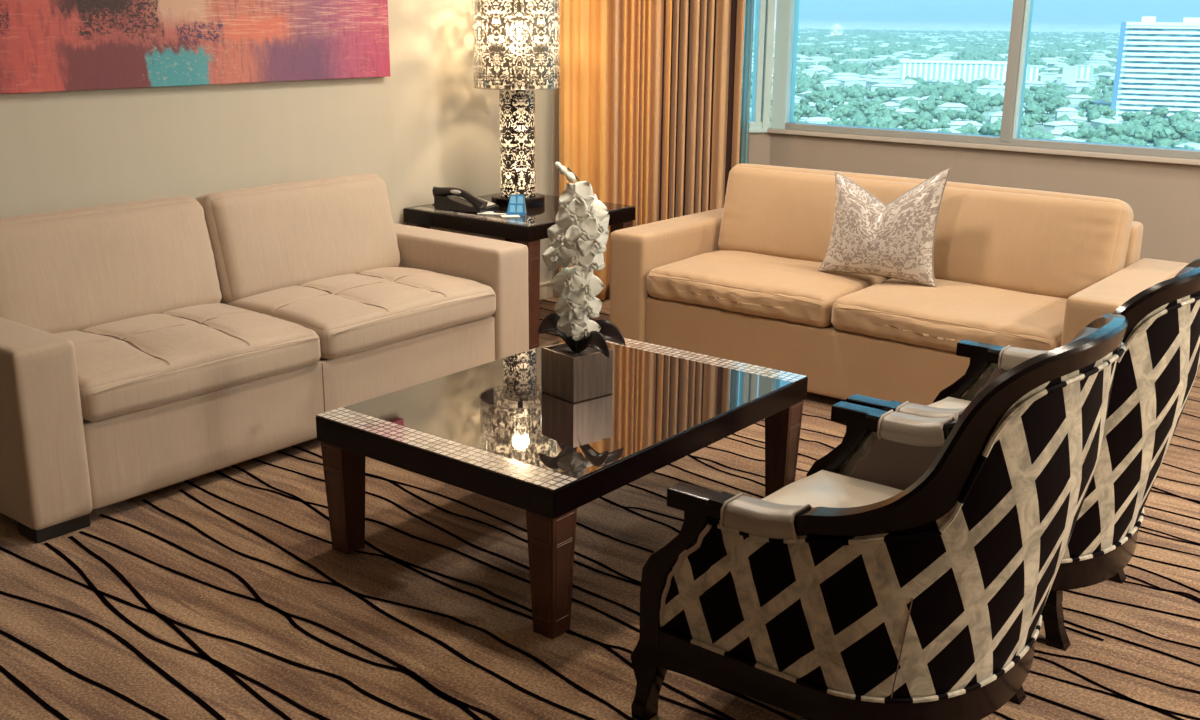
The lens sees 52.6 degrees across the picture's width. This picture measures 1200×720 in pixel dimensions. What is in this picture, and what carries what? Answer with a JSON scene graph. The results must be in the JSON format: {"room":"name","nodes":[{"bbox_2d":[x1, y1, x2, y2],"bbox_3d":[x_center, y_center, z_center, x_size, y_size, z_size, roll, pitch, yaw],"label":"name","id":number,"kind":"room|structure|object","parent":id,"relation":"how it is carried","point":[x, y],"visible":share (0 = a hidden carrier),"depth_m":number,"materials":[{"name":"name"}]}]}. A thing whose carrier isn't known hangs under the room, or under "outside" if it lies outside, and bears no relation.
{"room":"hotel room","nodes":[
{"label":"hotel room","id":0,"kind":"room"},
{"bbox_2d":[0,0,551,282],"bbox_3d":[-3.175,-0.710,3.565,0.150,2.650,9.150,13,20,36],"label":"wall","id":1,"kind":"structure","parent":0,"point":[422,126],"depth_m":5.62,"materials":[{"name":"beige paint"}]},
{"bbox_2d":[0,0,389,93],"bbox_3d":[-1.767,-1.580,4.999,0.044,0.880,2.330,13,20,36],"label":"picture","id":2,"kind":"object","parent":1,"relation":"attached to","point":[46,45],"visible":1,"depth_m":5.08,"materials":[{"name":"fabric"}]},
{"bbox_2d":[540,281,552,299],"bbox_3d":[-3.091,0.522,3.898,0.022,0.100,9.040,13,20,36],"label":"baseboard","id":3,"kind":"structure","parent":1,"relation":"attached to","point":[546,291],"depth_m":7.26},
{"bbox_2d":[0,296,1199,719],"bbox_3d":[-0.420,1.100,2.503,8.645,0.201,10.200,13,20,36],"label":"floor","id":4,"kind":"structure","parent":0,"point":[225,593],"depth_m":3.49,"materials":[{"name":"carpet"}]},
{"bbox_2d":[0,173,528,542],"bbox_3d":[-1.451,-0.191,4.938,1.047,0.928,2.375,13,20,36],"label":"sofa","id":5,"kind":"object","parent":4,"relation":"on","point":[146,346],"visible":1,"depth_m":4.58,"materials":[{"name":"beige fabric"}]},
{"bbox_2d":[0,196,221,333],"bbox_3d":[-1.935,-0.341,4.645,0.292,0.480,0.970,-4,10,40],"label":"cushion","id":6,"kind":"object","parent":5,"relation":"on","point":[86,269],"depth_m":4.55,"materials":[{"name":"beige fabric"}]},
{"bbox_2d":[54,303,320,421],"bbox_3d":[-1.667,-0.041,4.509,0.816,0.191,0.972,13,20,36],"label":"seat cushion","id":7,"kind":"object","parent":5,"relation":"on","point":[132,364],"depth_m":4.33,"materials":[{"name":"beige fabric"}]},
{"bbox_2d":[195,173,399,302],"bbox_3d":[-1.327,-0.547,5.385,0.291,0.480,0.970,-4,10,40],"label":"cushion","id":8,"kind":"object","parent":5,"relation":"on","point":[265,240],"depth_m":5.21,"materials":[{"name":"beige fabric"}]},
{"bbox_2d":[223,267,495,358],"bbox_3d":[-1.060,-0.248,5.249,0.816,0.191,0.972,13,20,36],"label":"seat cushion","id":9,"kind":"object","parent":5,"relation":"on","point":[354,312],"depth_m":5.04,"materials":[{"name":"beige fabric"}]},
{"bbox_2d":[403,193,635,349],"bbox_3d":[-0.415,-0.468,6.389,0.860,0.681,0.845,13,20,36],"label":"side table","id":10,"kind":"object","parent":4,"relation":"on","point":[528,229],"visible":0.48,"depth_m":5.95,"materials":[{"name":"brown wood"}]},
{"bbox_2d":[432,186,498,212],"bbox_3d":[-0.679,-0.824,6.178,0.308,0.116,0.201,8,18,25],"label":"telephone","id":11,"kind":"object","parent":10,"relation":"on","point":[445,198],"visible":1,"depth_m":6.12,"materials":[{"name":"black plastic"}]},
{"bbox_2d":[477,211,506,214],"bbox_3d":[-0.527,-0.736,6.076,0.160,0.003,0.085,2,16,6],"label":"note card","id":12,"kind":"object","parent":10,"relation":"on","point":[486,212],"visible":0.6,"depth_m":6.05,"materials":[{"name":"white paper"}]},
{"bbox_2d":[472,0,560,206],"bbox_3d":[-0.426,-1.334,6.243,0.449,1.063,0.449,13,20,36],"label":"table lamp","id":13,"kind":"object","parent":10,"relation":"on","point":[516,98],"visible":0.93,"depth_m":6.17,"materials":[{"name":"multicoloured"}]},
{"bbox_2d":[506,194,526,214],"bbox_3d":[-0.416,-0.773,6.038,0.096,0.098,0.060,1,16,2],"label":"tent card","id":14,"kind":"object","parent":10,"relation":"on","point":[516,206],"visible":1,"depth_m":6.02,"materials":[{"name":"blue paper"}]},
{"bbox_2d":[316,338,807,638],"bbox_3d":[-0.081,0.329,4.032,0.966,0.450,1.356,13,20,36],"label":"coffee table","id":15,"kind":"object","parent":4,"relation":"on","point":[490,430],"visible":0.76,"depth_m":3.73,"materials":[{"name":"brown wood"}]},
{"bbox_2d":[538,162,624,402],"bbox_3d":[-0.078,-0.253,3.877,0.200,0.754,0.323,-13,21,-39],"label":"potted orchid","id":16,"kind":"object","parent":15,"relation":"on","point":[580,368],"visible":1,"depth_m":3.86,"materials":[{"name":"white plant"}]},
{"bbox_2d":[630,314,1127,719],"bbox_3d":[0.689,0.360,2.868,0.905,1.042,0.860,13,20,36],"label":"armchair","id":17,"kind":"object","parent":4,"relation":"on","point":[912,578],"visible":1,"depth_m":2.55,"materials":[{"name":"fabric"}]},
{"bbox_2d":[761,470,902,507],"bbox_3d":[0.640,0.481,2.943,0.667,0.175,0.693,13,20,36],"label":"seat cushion","id":18,"kind":"object","parent":17,"relation":"on","point":[821,488],"depth_m":3.17,"materials":[{"name":"beige fabric"}]},
{"bbox_2d":[610,163,1188,405],"bbox_3d":[1.287,-0.346,5.566,2.375,0.928,1.044,13,20,36],"label":"sofa","id":19,"kind":"object","parent":4,"relation":"on","point":[740,281],"visible":0.82,"depth_m":5.32,"materials":[{"name":"beige fabric"}]},
{"bbox_2d":[647,250,888,327],"bbox_3d":[0.835,-0.375,5.784,0.972,0.176,0.824,13,20,36],"label":"seat cushion","id":20,"kind":"object","parent":19,"relation":"on","point":[775,288],"depth_m":5.55,"materials":[{"name":"beige fabric"}]},
{"bbox_2d":[818,168,950,286],"bbox_3d":[1.260,-0.613,5.408,0.568,0.513,0.188,11,19,34],"label":"throw pillow","id":21,"kind":"object","parent":19,"relation":"on","point":[869,236],"visible":1,"depth_m":5.34,"materials":[{"name":"beige fabric"}]},
{"bbox_2d":[718,163,1133,298],"bbox_3d":[1.431,-0.607,5.679,1.949,0.480,0.291,13,6,36],"label":"cushion","id":22,"kind":"object","parent":19,"relation":"on","point":[1035,243],"depth_m":5.35,"materials":[{"name":"beige fabric"}]},
{"bbox_2d":[831,278,1066,351],"bbox_3d":[1.604,-0.202,5.203,0.972,0.176,0.822,13,20,36],"label":"seat cushion","id":23,"kind":"object","parent":19,"relation":"on","point":[885,312],"depth_m":5.03,"materials":[{"name":"beige fabric"}]},
{"bbox_2d":[842,258,1199,650],"bbox_3d":[1.224,0.178,3.521,0.905,1.042,0.860,13,20,36],"label":"armchair","id":24,"kind":"object","parent":4,"relation":"on","point":[1154,377],"visible":0.38,"depth_m":3.17,"materials":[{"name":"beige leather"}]},
{"bbox_2d":[927,397,970,408],"bbox_3d":[1.176,0.299,3.596,0.667,0.175,0.693,13,20,36],"label":"seat cushion","id":25,"kind":"object","parent":24,"relation":"on","point":[939,402],"depth_m":3.90,"materials":[{"name":"beige fabric"}]},
{"bbox_2d":[551,86,770,295],"bbox_3d":[0.342,-1.698,7.135,1.476,2.650,0.150,-2,16,-8],"label":"wall","id":26,"kind":"structure","parent":0,"point":[758,143],"depth_m":7.18,"materials":[{"name":"beige paint"}]},
{"bbox_2d":[740,0,774,132],"bbox_3d":[0.429,-2.039,7.013,1.196,1.427,0.120,-2,16,-8],"label":"window","id":27,"kind":"structure","parent":26,"relation":"in","point":[760,122],"depth_m":7.15,"materials":[{"name":"metal"}]},
{"bbox_2d":[739,0,753,163],"bbox_3d":[0.863,-1.972,7.016,0.040,1.750,0.039,13,20,36],"label":"sheer curtain","id":28,"kind":"object","parent":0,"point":[749,11],"visible":0.88,"depth_m":7.11,"materials":[{"name":"fabric"}]},
{"bbox_2d":[769,133,1199,262],"bbox_3d":[3.592,-1.145,5.301,6.470,2.650,0.150,13,20,36],"label":"wall","id":29,"kind":"structure","parent":0,"point":[1163,197],"depth_m":6.29,"materials":[{"name":"beige paint"}]},
{"bbox_2d":[767,0,1199,164],"bbox_3d":[3.428,-1.515,5.277,6.090,1.427,0.135,13,20,36],"label":"window","id":30,"kind":"structure","parent":29,"relation":"in","point":[787,11],"depth_m":6.42,"materials":[{"name":"metal"}]},
{"bbox_3d":[0.069,-1.510,1.375,7.460,0.150,10.200,13,20,36],"label":"ceiling","id":31,"kind":"structure","parent":0,"visible":0},
{"bbox_3d":[0.338,-2.884,6.579,0.873,0.064,0.840,13,20,36],"label":"curtain rod","id":32,"kind":"object","parent":31,"relation":"attached to","visible":0},
{"bbox_2d":[559,0,745,299],"bbox_3d":[0.310,-1.608,6.917,0.817,2.565,0.750,13,20,36],"label":"curtain","id":33,"kind":"object","parent":32,"relation":"hanging from","point":[650,92],"visible":0.62,"depth_m":6.93,"materials":[{"name":"orange fabric"}]},
{"label":"outside","id":34,"kind":"structure","parent":0,"visible":0},
{"bbox_2d":[754,0,1199,22],"bbox_3d":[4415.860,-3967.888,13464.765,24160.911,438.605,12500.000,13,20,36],"label":"sky","id":35,"kind":"structure","parent":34,"point":[1044,11],"depth_m":8883.94,"materials":[{"name":"blue"}]},
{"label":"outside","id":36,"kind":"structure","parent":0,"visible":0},
{"bbox_2d":[744,20,1199,145],"bbox_3d":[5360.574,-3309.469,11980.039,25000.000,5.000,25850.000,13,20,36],"label":"ground","id":37,"kind":"structure","parent":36,"point":[806,24],"depth_m":6633.49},
{"bbox_2d":[794,109,802,118],"bbox_3d":[116.883,-145.299,722.462,7.678,7.611,9.160,-9,19,-31],"label":"tree","id":38,"kind":"object","parent":37,"relation":"on","point":[798,113],"visible":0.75,"depth_m":718.81,"materials":[{"name":"green plant"}]},
{"bbox_2d":[799,103,817,117],"bbox_3d":[125.953,-149.979,734.500,12.293,10.149,9.239,-1,16,-7],"label":"tree","id":39,"kind":"object","parent":37,"relation":"on","point":[807,110],"visible":0.91,"depth_m":731.38,"materials":[{"name":"green plant"}]},
{"bbox_2d":[804,91,823,103],"bbox_3d":[150.674,-185.054,858.102,12.138,10.085,10.174,-10,19,-33],"label":"tree","id":40,"kind":"object","parent":37,"relation":"on","point":[813,96],"visible":0.97,"depth_m":855.49,"materials":[{"name":"green plant"}]},
{"bbox_2d":[804,117,831,123],"bbox_3d":[124.607,-134.665,688.456,16.512,5.988,11.703,0,16,0],"label":"house","id":41,"kind":"structure","parent":37,"relation":"on","point":[821,120],"depth_m":684.72,"materials":[{"name":"paint"}]},
{"bbox_2d":[815,101,832,113],"bbox_3d":[141.427,-158.684,766.502,11.515,9.567,9.651,6,17,18],"label":"tree","id":42,"kind":"object","parent":37,"relation":"on","point":[821,106],"visible":0.94,"depth_m":763.49,"materials":[{"name":"green plant"}]},
{"bbox_2d":[823,113,837,119],"bbox_3d":[135.083,-140.862,708.926,8.822,6.834,8.957,-8,18,-27],"label":"tree","id":43,"kind":"object","parent":37,"relation":"on","point":[833,116],"visible":0.58,"depth_m":707.32,"materials":[{"name":"green plant"}]},
{"bbox_2d":[827,120,843,124],"bbox_3d":[120.206,-117.390,620.191,10.306,10.216,12.296,-4,17,-16],"label":"tree","id":44,"kind":"object","parent":37,"relation":"on","point":[835,122],"visible":0.2,"depth_m":618.67,"materials":[{"name":"green plant"}]},
{"bbox_2d":[848,97,863,105],"bbox_3d":[172.629,-172.891,818.403,10.777,8.898,8.100,-10,19,-33],"label":"tree","id":45,"kind":"object","parent":37,"relation":"on","point":[851,102],"visible":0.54,"depth_m":816.31,"materials":[{"name":"green plant"}]},
{"bbox_2d":[854,101,869,111],"bbox_3d":[170.030,-164.250,788.999,10.111,8.400,8.474,5,17,16],"label":"tree","id":46,"kind":"object","parent":37,"relation":"on","point":[862,105],"visible":1,"depth_m":786.19,"materials":[{"name":"green plant"}]},
{"bbox_2d":[866,91,877,100],"bbox_3d":[201.319,-195.011,899.363,7.474,7.429,8.849,-4,16,-15],"label":"tree","id":47,"kind":"object","parent":37,"relation":"on","point":[869,95],"visible":0.99,"depth_m":896.98,"materials":[{"name":"green plant"}]},
{"bbox_2d":[864,104,881,116],"bbox_3d":[167.226,-151.586,742.060,8.921,9.800,11.871,12,20,35],"label":"tree","id":48,"kind":"object","parent":37,"relation":"on","point":[872,109],"visible":0.76,"depth_m":740.00,"materials":[{"name":"green plant"}]},
{"bbox_2d":[867,116,885,122],"bbox_3d":[150.742,-128.709,663.095,8.981,8.928,10.634,-1,16,-4],"label":"tree","id":49,"kind":"object","parent":37,"relation":"on","point":[869,119],"visible":0.32,"depth_m":660.75,"materials":[{"name":"green plant"}]},
{"bbox_2d":[870,119,887,127],"bbox_3d":[145.664,-120.842,634.458,9.537,9.454,11.378,-9,19,-31],"label":"tree","id":50,"kind":"object","parent":37,"relation":"on","point":[877,123],"visible":0.6,"depth_m":631.57,"materials":[{"name":"green plant"}]},
{"bbox_2d":[879,108,898,119],"bbox_3d":[172.370,-145.143,720.968,11.916,9.092,11.737,10,19,30],"label":"tree","id":51,"kind":"object","parent":37,"relation":"on","point":[892,112],"visible":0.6,"depth_m":717.58,"materials":[{"name":"green plant"}]},
{"bbox_2d":[882,89,897,96],"bbox_3d":[216.508,-198.162,907.525,11.036,9.266,9.321,12,20,36],"label":"tree","id":52,"kind":"object","parent":37,"relation":"on","point":[892,92],"visible":0.91,"depth_m":904.68,"materials":[{"name":"green plant"}]},
{"bbox_2d":[880,102,900,109],"bbox_3d":[194.423,-170.889,818.167,11.029,5.556,18.500,13,20,37],"label":"house","id":53,"kind":"structure","parent":37,"relation":"on","point":[888,104],"depth_m":814.52,"materials":[{"name":"paint"}]},
{"bbox_2d":[896,107,916,113],"bbox_3d":[191.975,-155.796,764.424,13.078,6.032,13.422,6,17,18],"label":"house","id":54,"kind":"structure","parent":37,"relation":"on","point":[902,110],"depth_m":759.40,"materials":[{"name":"paint"}]},
{"bbox_2d":[891,97,922,103],"bbox_3d":[220.329,-186.043,871.741,20.480,5.697,12.623,-5,17,-19],"label":"house","id":55,"kind":"structure","parent":37,"relation":"on","point":[898,100],"depth_m":868.53,"materials":[{"name":"paint"}]},
{"bbox_2d":[902,112,919,124],"bbox_3d":[173.126,-133.054,677.082,10.071,9.983,12.016,5,17,15],"label":"tree","id":56,"kind":"object","parent":37,"relation":"on","point":[909,117],"visible":0.92,"depth_m":672.96,"materials":[{"name":"green plant"}]},
{"bbox_2d":[918,101,935,112],"bbox_3d":[209.769,-161.176,778.672,11.429,8.853,11.602,4,16,11],"label":"tree","id":57,"kind":"object","parent":37,"relation":"on","point":[925,106],"visible":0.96,"depth_m":774.57,"materials":[{"name":"green plant"}]},
{"bbox_2d":[742,28,1119,94],"bbox_3d":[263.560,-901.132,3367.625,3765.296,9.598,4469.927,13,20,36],"label":"buildings","id":58,"kind":"structure","parent":37,"relation":"on","point":[849,79],"depth_m":1370.74,"materials":[{"name":"paint"}]},
{"bbox_2d":[928,122,941,128],"bbox_3d":[178.971,-123.639,650.142,6.848,6.789,8.171,10,19,30],"label":"tree","id":59,"kind":"object","parent":37,"relation":"on","point":[937,125],"visible":0.76,"depth_m":647.81,"materials":[{"name":"green plant"}]},
{"bbox_2d":[924,128,960,132],"bbox_3d":[173.850,-115.160,621.179,20.328,6.314,13.122,-7,18,-26],"label":"house","id":60,"kind":"structure","parent":37,"relation":"on","point":[936,130],"depth_m":618.90,"materials":[{"name":"paint"}]},
{"bbox_2d":[938,103,967,111],"bbox_3d":[231.409,-164.951,796.371,18.315,6.760,13.173,7,17,23],"label":"house","id":61,"kind":"structure","parent":37,"relation":"on","point":[958,106],"depth_m":791.97,"materials":[{"name":"paint"}]},
{"bbox_2d":[900,59,1006,82],"bbox_3d":[345.904,-281.969,1185.260,104.000,20.000,18.000,6,17,17],"label":"building","id":62,"kind":"structure","parent":37,"relation":"on","point":[968,71],"depth_m":1177.90,"materials":[{"name":"concrete"}]},
{"bbox_2d":[956,110,965,120],"bbox_3d":[220.700,-148.652,739.567,8.334,6.456,8.461,5,17,15],"label":"tree","id":63,"kind":"object","parent":37,"relation":"on","point":[960,113],"visible":0.76,"depth_m":737.29,"materials":[{"name":"green plant"}]},
{"bbox_2d":[955,92,966,100],"bbox_3d":[263.327,-191.132,885.175,10.534,8.844,8.897,-8,18,-26],"label":"tree","id":64,"kind":"object","parent":37,"relation":"on","point":[958,95],"visible":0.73,"depth_m":881.56,"materials":[{"name":"green plant"}]},
{"bbox_2d":[947,121,982,130],"bbox_3d":[204.007,-130.628,677.801,18.963,5.457,9.475,2,16,6],"label":"house","id":65,"kind":"structure","parent":37,"relation":"on","point":[956,124],"depth_m":674.76,"materials":[{"name":"paint"}]},
{"bbox_2d":[960,94,976,104],"bbox_3d":[257.256,-180.360,845.451,11.943,9.860,8.975,-13,21,-40],"label":"tree","id":66,"kind":"object","parent":37,"relation":"on","point":[968,99],"visible":0.9,"depth_m":843.25,"materials":[{"name":"green plant"}]},
{"bbox_2d":[741,28,1199,147],"bbox_3d":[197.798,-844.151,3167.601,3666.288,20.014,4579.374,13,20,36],"label":"trees","id":67,"kind":"object","parent":37,"relation":"on","point":[981,51],"visible":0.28,"depth_m":1358.41,"materials":[{"name":"green plant"}]},
{"bbox_2d":[964,108,985,122],"bbox_3d":[219.406,-142.266,710.713,12.128,10.013,9.115,0,16,-3],"label":"tree","id":68,"kind":"object","parent":37,"relation":"on","point":[974,115],"visible":0.98,"depth_m":707.66,"materials":[{"name":"green plant"}]},
{"bbox_2d":[970,102,985,113],"bbox_3d":[236.312,-155.770,758.479,10.106,10.018,12.057,-7,18,-25],"label":"tree","id":69,"kind":"object","parent":37,"relation":"on","point":[980,107],"visible":0.86,"depth_m":755.52,"materials":[{"name":"green plant"}]},
{"bbox_2d":[987,124,1000,135],"bbox_3d":[202.574,-116.446,621.917,8.932,8.880,10.576,5,17,17],"label":"tree","id":70,"kind":"object","parent":37,"relation":"on","point":[992,129],"visible":0.84,"depth_m":618.44,"materials":[{"name":"green plant"}]},
{"bbox_2d":[989,111,1001,122],"bbox_3d":[240.142,-145.558,728.517,12.430,6.917,18.440,5,16,14],"label":"house","id":71,"kind":"structure","parent":37,"relation":"on","point":[994,116],"depth_m":721.80,"materials":[{"name":"paint"}]},
{"bbox_2d":[1021,116,1034,127],"bbox_3d":[230.226,-127.266,658.657,10.058,9.971,12.001,-11,19,-35],"label":"tree","id":72,"kind":"object","parent":37,"relation":"on","point":[1026,120],"visible":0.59,"depth_m":654.80,"materials":[{"name":"green plant"}]},
{"bbox_2d":[1024,114,1039,122],"bbox_3d":[248.815,-138.754,703.409,9.368,7.783,7.852,-7,18,-26],"label":"tree","id":73,"kind":"object","parent":37,"relation":"on","point":[1034,117],"visible":0.48,"depth_m":701.13,"materials":[{"name":"green plant"}]},
{"bbox_2d":[1026,65,1039,80],"bbox_3d":[405.972,-271.149,1154.758,21.000,17.000,13.000,6,17,19],"label":"office block","id":74,"kind":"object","parent":37,"relation":"on","point":[1032,71],"visible":0.54,"depth_m":1147.39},
{"bbox_2d":[1023,105,1044,115],"bbox_3d":[264.794,-150.250,739.874,12.184,10.123,10.212,-6,17,-22],"label":"tree","id":75,"kind":"object","parent":37,"relation":"on","point":[1029,109],"visible":0.84,"depth_m":737.29,"materials":[{"name":"green plant"}]},
{"bbox_2d":[1033,94,1046,102],"bbox_3d":[315.750,-186.747,872.432,9.915,8.324,8.374,0,16,-1],"label":"tree","id":76,"kind":"object","parent":37,"relation":"on","point":[1038,98],"visible":0.98,"depth_m":869.81,"materials":[{"name":"green plant"}]},
{"bbox_2d":[1037,114,1049,124],"bbox_3d":[262.024,-142.312,718.951,8.271,6.311,8.147,-1,16,-4],"label":"tree","id":77,"kind":"object","parent":37,"relation":"on","point":[1043,118],"visible":0.97,"depth_m":716.88,"materials":[{"name":"green plant"}]},
{"bbox_2d":[1040,102,1055,113],"bbox_3d":[294.585,-165.969,799.765,10.259,7.947,10.415,0,16,-2],"label":"tree","id":78,"kind":"object","parent":37,"relation":"on","point":[1050,107],"visible":0.93,"depth_m":796.43,"materials":[{"name":"green plant"}]},
{"bbox_2d":[1040,72,1057,82],"bbox_3d":[415.782,-260.032,1125.275,15.000,12.000,13.000,6,17,19],"label":"office block","id":79,"kind":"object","parent":37,"relation":"on","point":[1045,76],"visible":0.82,"depth_m":1119.31,"materials":[{"name":"paint"}]},
{"bbox_2d":[1045,129,1065,137],"bbox_3d":[236.844,-116.667,629.109,9.243,5.944,14.630,15,21,41],"label":"house","id":80,"kind":"structure","parent":37,"relation":"on","point":[1057,133],"depth_m":623.90,"materials":[{"name":"paint"}]},
{"bbox_2d":[1053,99,1066,106],"bbox_3d":[314.595,-174.367,830.188,9.349,7.718,7.026,1,16,1],"label":"tree","id":81,"kind":"object","parent":37,"relation":"on","point":[1056,103],"visible":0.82,"depth_m":828.05,"materials":[{"name":"green plant"}]},
{"bbox_2d":[1043,121,1078,131],"bbox_3d":[255.322,-129.269,672.838,18.158,6.462,9.620,-7,18,-25],"label":"house","id":82,"kind":"structure","parent":37,"relation":"on","point":[1070,126],"depth_m":670.00,"materials":[{"name":"paint"}]},
{"bbox_2d":[1052,136,1080,140],"bbox_3d":[221.134,-103.183,579.802,13.028,6.847,16.510,10,18,30],"label":"house","id":83,"kind":"structure","parent":37,"relation":"on","point":[1067,138],"depth_m":576.88,"materials":[{"name":"paint"}]},
{"bbox_2d":[1055,107,1078,117],"bbox_3d":[294.669,-155.861,766.454,13.481,6.820,9.272,4,16,12],"label":"house","id":84,"kind":"structure","parent":37,"relation":"on","point":[1061,111],"depth_m":763.30,"materials":[{"name":"paint"}]},
{"bbox_2d":[1061,66,1077,84],"bbox_3d":[423.228,-255.065,1095.396,13.000,19.000,13.000,6,17,19],"label":"office block","id":85,"kind":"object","parent":37,"relation":"on","point":[1069,74],"visible":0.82,"depth_m":1089.65,"materials":[{"name":"paint"}]},
{"bbox_2d":[1061,131,1081,138],"bbox_3d":[232.862,-109.311,600.308,7.607,7.562,9.007,-9,18,-29],"label":"tree","id":86,"kind":"object","parent":37,"relation":"on","point":[1076,135],"visible":0.6,"depth_m":597.37,"materials":[{"name":"green plant"}]},
{"bbox_2d":[1068,114,1083,121],"bbox_3d":[286.391,-145.673,733.824,10.223,5.023,20.564,5,17,17],"label":"house","id":87,"kind":"structure","parent":37,"relation":"on","point":[1073,117],"depth_m":725.51,"materials":[{"name":"paint"}]},
{"bbox_2d":[1066,94,1093,103],"bbox_3d":[355.129,-193.359,900.193,18.289,6.461,11.129,11,19,33],"label":"house","id":88,"kind":"structure","parent":37,"relation":"on","point":[1074,99],"depth_m":896.98,"materials":[{"name":"paint"}]},
{"bbox_2d":[1074,65,1093,79],"bbox_3d":[449.356,-264.530,1129.333,17.000,19.000,13.000,6,17,19],"label":"office block","id":89,"kind":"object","parent":37,"relation":"on","point":[1083,71],"visible":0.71,"depth_m":1122.59,"materials":[{"name":"white"}]},
{"bbox_2d":[1079,100,1095,111],"bbox_3d":[329.036,-171.729,821.043,10.383,7.922,10.227,9,18,27],"label":"tree","id":90,"kind":"object","parent":37,"relation":"on","point":[1083,105],"visible":0.66,"depth_m":818.11,"materials":[{"name":"green plant"}]},
{"bbox_2d":[1086,129,1106,138],"bbox_3d":[250.986,-113.576,615.947,9.657,7.481,9.804,-11,20,-36],"label":"tree","id":91,"kind":"object","parent":37,"relation":"on","point":[1092,132],"visible":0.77,"depth_m":612.73,"materials":[{"name":"green plant"}]},
{"bbox_2d":[1092,99,1110,106],"bbox_3d":[348.154,-177.261,843.040,10.053,6.800,18.941,4,16,12],"label":"house","id":92,"kind":"structure","parent":37,"relation":"on","point":[1102,102],"depth_m":835.06,"materials":[{"name":"paint"}]},
{"bbox_2d":[1090,118,1121,128],"bbox_3d":[286.866,-133.539,688.379,10.962,6.677,17.848,-1,16,-4],"label":"house","id":93,"kind":"structure","parent":37,"relation":"on","point":[1094,123],"depth_m":686.39,"materials":[{"name":"paint"}]},
{"bbox_2d":[1097,104,1115,116],"bbox_3d":[315.736,-154.975,758.417,11.991,9.900,9.012,-10,19,-32],"label":"tree","id":94,"kind":"object","parent":37,"relation":"on","point":[1105,111],"visible":0.93,"depth_m":755.70,"materials":[{"name":"green plant"}]},
{"bbox_2d":[1104,123,1126,135],"bbox_3d":[270.490,-119.872,636.821,10.173,8.452,8.526,-4,16,-14],"label":"tree","id":95,"kind":"object","parent":37,"relation":"on","point":[1115,128],"visible":0.94,"depth_m":634.50,"materials":[{"name":"green plant"}]},
{"bbox_2d":[1121,111,1135,120],"bbox_3d":[317.944,-145.844,731.130,8.787,7.378,7.421,4,16,11],"label":"tree","id":96,"kind":"object","parent":37,"relation":"on","point":[1127,116],"visible":0.98,"depth_m":728.88,"materials":[{"name":"green plant"}]},
{"bbox_2d":[1123,137,1144,144],"bbox_3d":[248.446,-99.687,565.992,10.732,8.189,10.571,-12,20,-37],"label":"tree","id":97,"kind":"object","parent":37,"relation":"on","point":[1130,140],"visible":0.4,"depth_m":563.37,"materials":[{"name":"green plant"}]},
{"bbox_2d":[1128,127,1147,140],"bbox_3d":[267.926,-111.291,605.070,9.442,9.360,11.266,-1,16,-6],"label":"tree","id":98,"kind":"object","parent":37,"relation":"on","point":[1139,133],"visible":0.9,"depth_m":602.94,"materials":[{"name":"green plant"}]},
{"bbox_2d":[1111,16,1199,119],"bbox_3d":[379.922,-186.600,765.375,100.000,68.000,19.800,8,18,24],"label":"building","id":99,"kind":"structure","parent":37,"relation":"on","point":[1158,63],"depth_m":768.35,"materials":[{"name":"concrete"}]},
{"bbox_2d":[1142,16,1155,21],"bbox_3d":[349.140,-216.732,772.484,8.000,3.500,8.000,8,18,24],"label":"plant","id":100,"kind":"object","parent":99,"relation":"on","point":[1144,18],"depth_m":768.91,"materials":[{"name":"concrete"}]},
{"bbox_2d":[1183,18,1199,22],"bbox_3d":[371.736,-213.365,762.326,10.000,3.000,8.000,8,18,24],"label":"plant","id":101,"kind":"object","parent":99,"relation":"on","point":[1186,20],"depth_m":759.03,"materials":[{"name":"concrete"}]},
{"bbox_2d":[1148,119,1168,128],"bbox_3d":[304.694,-126.947,662.229,11.210,8.684,11.381,3,16,8],"label":"tree","id":102,"kind":"object","parent":37,"relation":"on","point":[1163,123],"visible":0.66,"depth_m":659.46,"materials":[{"name":"green plant"}]},
{"bbox_2d":[1151,107,1168,117],"bbox_3d":[342.675,-150.381,743.518,11.579,9.721,9.779,0,16,-3],"label":"tree","id":103,"kind":"object","parent":37,"relation":"on","point":[1158,112],"visible":0.98,"depth_m":739.82,"materials":[{"name":"green plant"}]},
{"bbox_2d":[1152,128,1174,139],"bbox_3d":[284.305,-112.948,613.206,8.407,8.358,9.955,-6,17,-21],"label":"tree","id":104,"kind":"object","parent":37,"relation":"on","point":[1159,133],"visible":0.97,"depth_m":610.64,"materials":[{"name":"green plant"}]},
{"bbox_2d":[1171,121,1194,138],"bbox_3d":[307.407,-121.420,641.402,11.496,9.551,9.635,6,17,20],"label":"tree","id":105,"kind":"object","parent":37,"relation":"on","point":[1180,127],"visible":0.91,"depth_m":638.54,"materials":[{"name":"green plant"}]},
{"bbox_2d":[1177,114,1195,123],"bbox_3d":[339.757,-138.560,705.152,9.663,8.028,8.099,-6,17,-20],"label":"tree","id":106,"kind":"object","parent":37,"relation":"on","point":[1190,118],"visible":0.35,"depth_m":702.84,"materials":[{"name":"green plant"}]},
{"bbox_2d":[1176,142,1199,149],"bbox_3d":[272.979,-96.256,557.698,10.540,6.576,14.583,-4,17,-15],"label":"house","id":107,"kind":"structure","parent":37,"relation":"on","point":[1196,145],"depth_m":557.08,"materials":[{"name":"paint"}]},
{"bbox_2d":[1179,109,1198,119],"bbox_3d":[353.847,-146.293,730.696,11.929,9.102,11.750,-9,18,-30],"label":"tree","id":108,"kind":"object","parent":37,"relation":"on","point":[1186,111],"visible":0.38,"depth_m":727.82,"materials":[{"name":"green plant"}]},
{"bbox_2d":[1188,132,1199,142],"bbox_3d":[296.318,-108.624,597.254,11.822,9.021,11.645,-2,16,-10],"label":"tree","id":109,"kind":"object","parent":37,"relation":"on","point":[1195,137],"visible":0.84,"depth_m":595.91,"materials":[{"name":"green plant"}]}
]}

